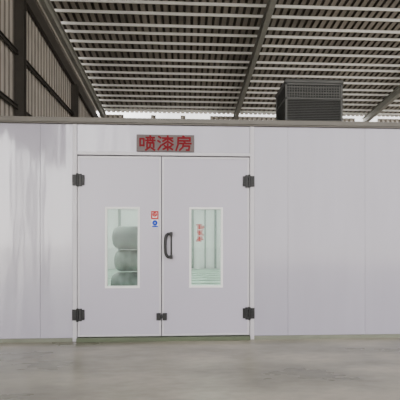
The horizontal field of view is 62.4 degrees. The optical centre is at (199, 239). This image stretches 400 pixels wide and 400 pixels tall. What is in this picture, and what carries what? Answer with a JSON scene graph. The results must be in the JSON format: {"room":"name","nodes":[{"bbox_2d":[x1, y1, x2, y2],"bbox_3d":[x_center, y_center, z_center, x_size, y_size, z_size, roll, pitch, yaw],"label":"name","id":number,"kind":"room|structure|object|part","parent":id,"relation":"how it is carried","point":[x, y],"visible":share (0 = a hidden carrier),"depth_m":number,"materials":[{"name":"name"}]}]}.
{"room":"factory workshop","nodes":[
{"label":"factory workshop","id":0,"kind":"room"},
{"bbox_2d":[0,0,90,116],"bbox_3d":[-6.696,-5.414,8.154,0.050,13.628,32.860,0,0,-2],"label":"wall","id":1,"kind":"structure","parent":0,"point":[41,102],"depth_m":13.96,"materials":[{"name":"grey metal"}]},
{"bbox_2d":[0,338,399,399],"bbox_3d":[8.869,1.500,9.184,31.500,0.200,33.600,0,0,-2],"label":"floor","id":2,"kind":"structure","parent":0,"point":[332,368],"depth_m":3.51,"materials":[{"name":"concrete"}]},
{"bbox_2d":[14,0,26,115],"bbox_3d":[-6.654,-3.888,12.229,0.340,10.575,0.220,0,0,-2],"label":"steel column","id":3,"kind":"structure","parent":2,"relation":"on","point":[20,6],"depth_m":12.12,"materials":[{"name":"grey metal"}]},
{"bbox_2d":[0,90,31,115],"bbox_3d":[-6.526,-4.880,8.031,0.080,0.160,32.600,0,0,-2],"label":"beam","id":4,"kind":"structure","parent":3,"relation":"attached to","point":[5,97],"depth_m":11.56,"materials":[{"name":"metal"}]},
{"bbox_2d":[0,30,73,115],"bbox_3d":[-6.526,-6.880,8.031,0.080,0.160,32.600,0,0,-2],"label":"beam","id":5,"kind":"structure","parent":3,"relation":"attached to","point":[5,39],"depth_m":13.72,"materials":[{"name":"metal"}]},
{"bbox_2d":[27,0,98,116],"bbox_3d":[-6.527,-9.918,8.062,0.160,4.052,32.663,0,0,-2],"label":"beam","id":6,"kind":"structure","parent":3,"relation":"on","point":[33,9],"depth_m":15.68,"materials":[{"name":"metal"}]},
{"bbox_2d":[71,84,78,116],"bbox_3d":[-6.908,-3.570,18.224,0.340,9.939,0.220,0,0,-2],"label":"steel column","id":7,"kind":"structure","parent":2,"relation":"on","point":[74,88],"depth_m":18.12,"materials":[{"name":"grey metal"}]},
{"bbox_2d":[0,116,399,342],"bbox_3d":[-0.094,-0.142,8.706,9.090,3.085,8.336,0,0,-2],"label":"booth","id":8,"kind":"object","parent":2,"relation":"on","point":[300,220],"visible":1,"depth_m":4.63,"materials":[{"name":"paint"}]},
{"bbox_3d":[-2.744,-0.125,4.533,1.097,2.950,0.050,0,0,-2],"label":"wall panel","id":9,"kind":"part","parent":8,"relation":"part of","materials":[{"name":"paint"}]},
{"bbox_3d":[-1.975,-0.125,4.565,0.437,2.950,0.050,0,0,-2],"label":"wall panel","id":10,"kind":"part","parent":8,"relation":"part of","materials":[{"name":"paint"}]},
{"bbox_3d":[-3.090,-0.254,12.670,0.100,2.688,0.059,0,0,-2],"label":"wall post","id":11,"kind":"part","parent":8,"relation":"part of","materials":[{"name":"white metal"}]},
{"bbox_3d":[-1.114,0.087,4.589,1.146,2.495,0.033,0,0,-2],"label":"door","id":12,"kind":"part","parent":8,"relation":"part of","materials":[{"name":"paint"}]},
{"bbox_3d":[-1.114,0.087,4.572,1.146,2.495,0.006,0,0,-2],"label":"edge trim","id":13,"kind":"part","parent":8,"relation":"part of","materials":[{"name":"metal"}]},
{"bbox_2d":[111,272,137,285],"bbox_3d":[-1.264,0.865,6.554,0.970,0.468,0.466,0,0,-2],"label":"roll","id":14,"kind":"object","parent":8,"relation":"on","point":[120,278],"visible":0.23,"depth_m":6.35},
{"bbox_2d":[114,250,137,270],"bbox_3d":[-1.234,0.408,6.562,0.910,0.437,0.437,0,0,-2],"label":"roll","id":15,"kind":"object","parent":14,"relation":"on","point":[124,260],"visible":0.49,"depth_m":6.37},
{"bbox_2d":[112,226,137,248],"bbox_3d":[-1.255,-0.044,6.573,0.950,0.464,0.468,0,0,-2],"label":"roll","id":16,"kind":"object","parent":15,"relation":"on","point":[123,237],"visible":0.48,"depth_m":6.37,"materials":[{"name":"white fabric"}]},
{"bbox_2d":[151,211,158,218],"bbox_3d":[-0.628,-0.347,4.591,0.107,0.115,0.006,0,0,-2],"label":"warning sticker","id":17,"kind":"object","parent":8,"relation":"attached to","point":[154,214],"visible":1,"depth_m":4.59,"materials":[{"name":"red plastic"}]},
{"bbox_2d":[152,220,157,226],"bbox_3d":[-0.626,-0.228,4.591,0.093,0.105,0.006,0,0,-2],"label":"sticker","id":18,"kind":"object","parent":8,"relation":"attached to","point":[154,222],"visible":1,"depth_m":4.59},
{"bbox_3d":[-0.496,-1.410,4.628,2.397,0.380,0.050,0,0,-2],"label":"wall panel","id":19,"kind":"part","parent":8,"relation":"part of","materials":[{"name":"paint"}]},
{"bbox_3d":[-0.496,-0.100,4.627,2.520,3.000,0.072,0,0,-2],"label":"door frame","id":20,"kind":"part","parent":8,"relation":"part of","materials":[{"name":"metal"}]},
{"bbox_2d":[136,134,193,151],"bbox_3d":[-0.480,-1.343,4.584,0.800,0.237,0.013,0,0,-2],"label":"sign","id":21,"kind":"object","parent":8,"relation":"attached to","point":[144,143],"visible":1,"depth_m":4.58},
{"bbox_3d":[-0.439,0.075,4.561,0.121,0.370,0.082,0,0,-2],"label":"handle","id":22,"kind":"part","parent":8,"relation":"part of","materials":[{"name":"black metal"}]},
{"bbox_3d":[-0.307,-0.254,12.788,0.130,2.688,0.059,0,0,-2],"label":"wall post","id":23,"kind":"part","parent":8,"relation":"part of","materials":[{"name":"white metal"}]},
{"bbox_2d":[196,224,203,240],"bbox_3d":[0.002,-0.101,4.649,0.118,0.244,0.001,0,0,-2],"label":"notice","id":24,"kind":"object","parent":8,"relation":"attached to","point":[199,226],"visible":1,"depth_m":4.65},
{"bbox_3d":[0.198,-0.254,12.809,0.040,2.688,0.059,0,0,-2],"label":"wall post","id":25,"kind":"part","parent":8,"relation":"part of","materials":[{"name":"white metal"}]},
{"bbox_3d":[0.083,0.087,4.640,1.226,2.495,0.033,0,0,-2],"label":"door","id":26,"kind":"part","parent":8,"relation":"part of","materials":[{"name":"paint"}]},
{"bbox_3d":[0.083,0.087,4.623,1.226,2.495,0.006,0,0,-2],"label":"edge trim","id":27,"kind":"part","parent":8,"relation":"part of","materials":[{"name":"metal"}]},
{"bbox_3d":[0.597,-0.254,12.826,0.080,2.688,0.059,0,0,-2],"label":"wall post","id":28,"kind":"part","parent":8,"relation":"part of","materials":[{"name":"white metal"}]},
{"bbox_3d":[1.004,-0.125,4.692,0.481,2.950,0.050,0,0,-2],"label":"wall panel","id":29,"kind":"part","parent":8,"relation":"part of","materials":[{"name":"paint"}]},
{"bbox_2d":[275,79,343,120],"bbox_3d":[1.905,-2.186,5.836,1.000,1.050,0.620,0,0,-2],"label":"cooler","id":30,"kind":"object","parent":8,"relation":"on","point":[296,99],"visible":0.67,"depth_m":5.56,"materials":[{"name":"metal"}]},
{"bbox_3d":[1.905,-2.674,5.836,1.000,0.075,0.620,0,0,-2],"label":"lid","id":31,"kind":"part","parent":30,"relation":"part of","materials":[{"name":"plastic"}]},
{"bbox_2d":[287,85,340,97],"bbox_3d":[1.917,-2.496,5.537,0.910,0.200,0.010,0,0,-2],"label":"grille","id":32,"kind":"object","parent":30,"relation":"attached to","point":[293,91],"depth_m":5.55,"materials":[{"name":"metal"}]},
{"bbox_3d":[1.803,-0.125,4.726,1.113,2.950,0.050,0,0,-2],"label":"wall panel","id":33,"kind":"part","parent":8,"relation":"part of","materials":[{"name":"paint"}]},
{"bbox_3d":[2.920,-0.125,4.773,1.117,2.950,0.050,0,0,-2],"label":"wall panel","id":34,"kind":"part","parent":8,"relation":"part of","materials":[{"name":"paint"}]},
{"bbox_2d":[35,0,399,116],"bbox_3d":[8.296,-11.185,8.659,30.910,3.546,32.600,0,0,-2],"label":"ceiling","id":35,"kind":"structure","parent":0,"point":[63,16],"depth_m":17.50,"materials":[{"name":"grey metal"}]},
{"bbox_2d":[99,114,399,121],"bbox_3d":[7.849,-3.936,24.980,30.600,10.672,0.050,0,0,-2],"label":"wall","id":36,"kind":"structure","parent":0,"point":[106,115],"depth_m":24.77,"materials":[{"name":"white metal"}]},
{"bbox_2d":[38,0,105,117],"bbox_3d":[-6.327,-10.729,8.066,0.240,3.953,32.653,0,0,-2],"label":"rafter","id":37,"kind":"object","parent":36,"relation":"attached to","point":[46,5],"visible":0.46,"depth_m":17.04,"materials":[{"name":"metal"}]},
{"bbox_2d":[50,0,399,11],"bbox_3d":[8.227,-10.399,14.881,30.300,0.120,0.042,0,0,-2],"label":"purlin","id":38,"kind":"structure","parent":37,"relation":"on","point":[98,1],"depth_m":14.58,"materials":[{"name":"metal"}]},
{"bbox_2d":[54,9,399,21],"bbox_3d":[8.202,-10.335,15.480,30.300,0.120,0.042,0,0,-2],"label":"purlin","id":39,"kind":"structure","parent":37,"relation":"on","point":[56,10],"depth_m":15.18,"materials":[{"name":"metal"}]},
{"bbox_2d":[60,21,399,33],"bbox_3d":[8.170,-10.257,16.220,30.300,0.120,0.042,0,0,-2],"label":"purlin","id":40,"kind":"structure","parent":37,"relation":"on","point":[62,22],"depth_m":15.92,"materials":[{"name":"metal"}]},
{"bbox_2d":[65,30,399,40],"bbox_3d":[8.148,-10.202,16.739,30.300,0.120,0.042,0,0,-2],"label":"purlin","id":41,"kind":"structure","parent":37,"relation":"on","point":[66,31],"depth_m":16.45,"materials":[{"name":"metal"}]},
{"bbox_2d":[70,40,399,50],"bbox_3d":[8.119,-10.130,17.419,30.300,0.120,0.042,0,0,-2],"label":"purlin","id":42,"kind":"structure","parent":37,"relation":"on","point":[75,41],"depth_m":17.14,"materials":[{"name":"metal"}]},
{"bbox_2d":[74,48,399,57],"bbox_3d":[8.094,-10.066,18.018,30.300,0.120,0.042,0,0,-2],"label":"purlin","id":43,"kind":"structure","parent":37,"relation":"on","point":[79,49],"depth_m":17.73,"materials":[{"name":"metal"}]},
{"bbox_2d":[78,57,399,66],"bbox_3d":[8.063,-9.988,18.757,30.300,0.120,0.042,0,0,-2],"label":"purlin","id":44,"kind":"structure","parent":37,"relation":"on","point":[80,58],"depth_m":18.48,"materials":[{"name":"metal"}]},
{"bbox_2d":[81,63,399,72],"bbox_3d":[8.041,-9.932,19.277,30.300,0.120,0.042,0,0,-2],"label":"purlin","id":45,"kind":"structure","parent":37,"relation":"on","point":[83,64],"depth_m":19.01,"materials":[{"name":"metal"}]},
{"bbox_2d":[94,88,388,95],"bbox_3d":[7.933,-9.663,21.815,30.300,0.120,0.042,0,0,-2],"label":"purlin","id":46,"kind":"structure","parent":37,"relation":"on","point":[95,89],"depth_m":21.48,"materials":[{"name":"metal"}]},
{"bbox_2d":[85,70,399,79],"bbox_3d":[8.012,-9.860,19.956,30.300,0.120,0.042,0,0,-2],"label":"purlin","id":47,"kind":"structure","parent":37,"relation":"on","point":[114,72],"depth_m":19.71,"materials":[{"name":"metal"}]},
{"bbox_2d":[92,84,392,91],"bbox_3d":[7.955,-9.718,21.295,30.300,0.120,0.042,0,0,-2],"label":"purlin","id":48,"kind":"structure","parent":37,"relation":"on","point":[119,85],"depth_m":20.98,"materials":[{"name":"metal"}]},
{"bbox_2d":[88,77,399,84],"bbox_3d":[7.986,-9.797,20.556,30.300,0.120,0.042,0,0,-2],"label":"purlin","id":49,"kind":"structure","parent":37,"relation":"on","point":[115,78],"depth_m":20.25,"materials":[{"name":"metal"}]},
{"bbox_2d":[97,94,399,101],"bbox_3d":[7.904,-9.591,22.494,30.300,0.120,0.042,0,0,-2],"label":"purlin","id":50,"kind":"structure","parent":37,"relation":"on","point":[107,95],"depth_m":22.17,"materials":[{"name":"metal"}]},
{"bbox_2d":[99,99,399,105],"bbox_3d":[7.879,-9.527,23.093,30.300,0.120,0.042,0,0,-2],"label":"purlin","id":51,"kind":"structure","parent":37,"relation":"on","point":[123,100],"depth_m":22.77,"materials":[{"name":"metal"}]},
{"bbox_2d":[102,105,399,111],"bbox_3d":[7.847,-9.449,23.833,30.300,0.120,0.042,0,0,-2],"label":"purlin","id":52,"kind":"structure","parent":37,"relation":"on","point":[102,105],"depth_m":23.52,"materials":[{"name":"metal"}]},
{"bbox_2d":[103,108,399,114],"bbox_3d":[7.825,-9.394,24.352,30.300,0.120,0.042,0,0,-2],"label":"purlin","id":53,"kind":"structure","parent":37,"relation":"on","point":[103,108],"depth_m":24.04,"materials":[{"name":"metal"}]},
{"bbox_2d":[233,0,276,119],"bbox_3d":[3.294,-10.729,8.473,0.240,3.953,32.653,0,0,-2],"label":"rafter","id":54,"kind":"object","parent":36,"relation":"attached to","point":[270,5],"visible":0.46,"depth_m":17.10,"materials":[{"name":"metal"}]},
{"bbox_2d":[362,85,399,121],"bbox_3d":[13.135,-10.729,8.891,0.240,3.953,32.653,0,0,-2],"label":"rafter","id":55,"kind":"object","parent":36,"relation":"attached to","point":[395,93],"visible":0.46,"depth_m":22.62,"materials":[{"name":"metal"}]}
]}

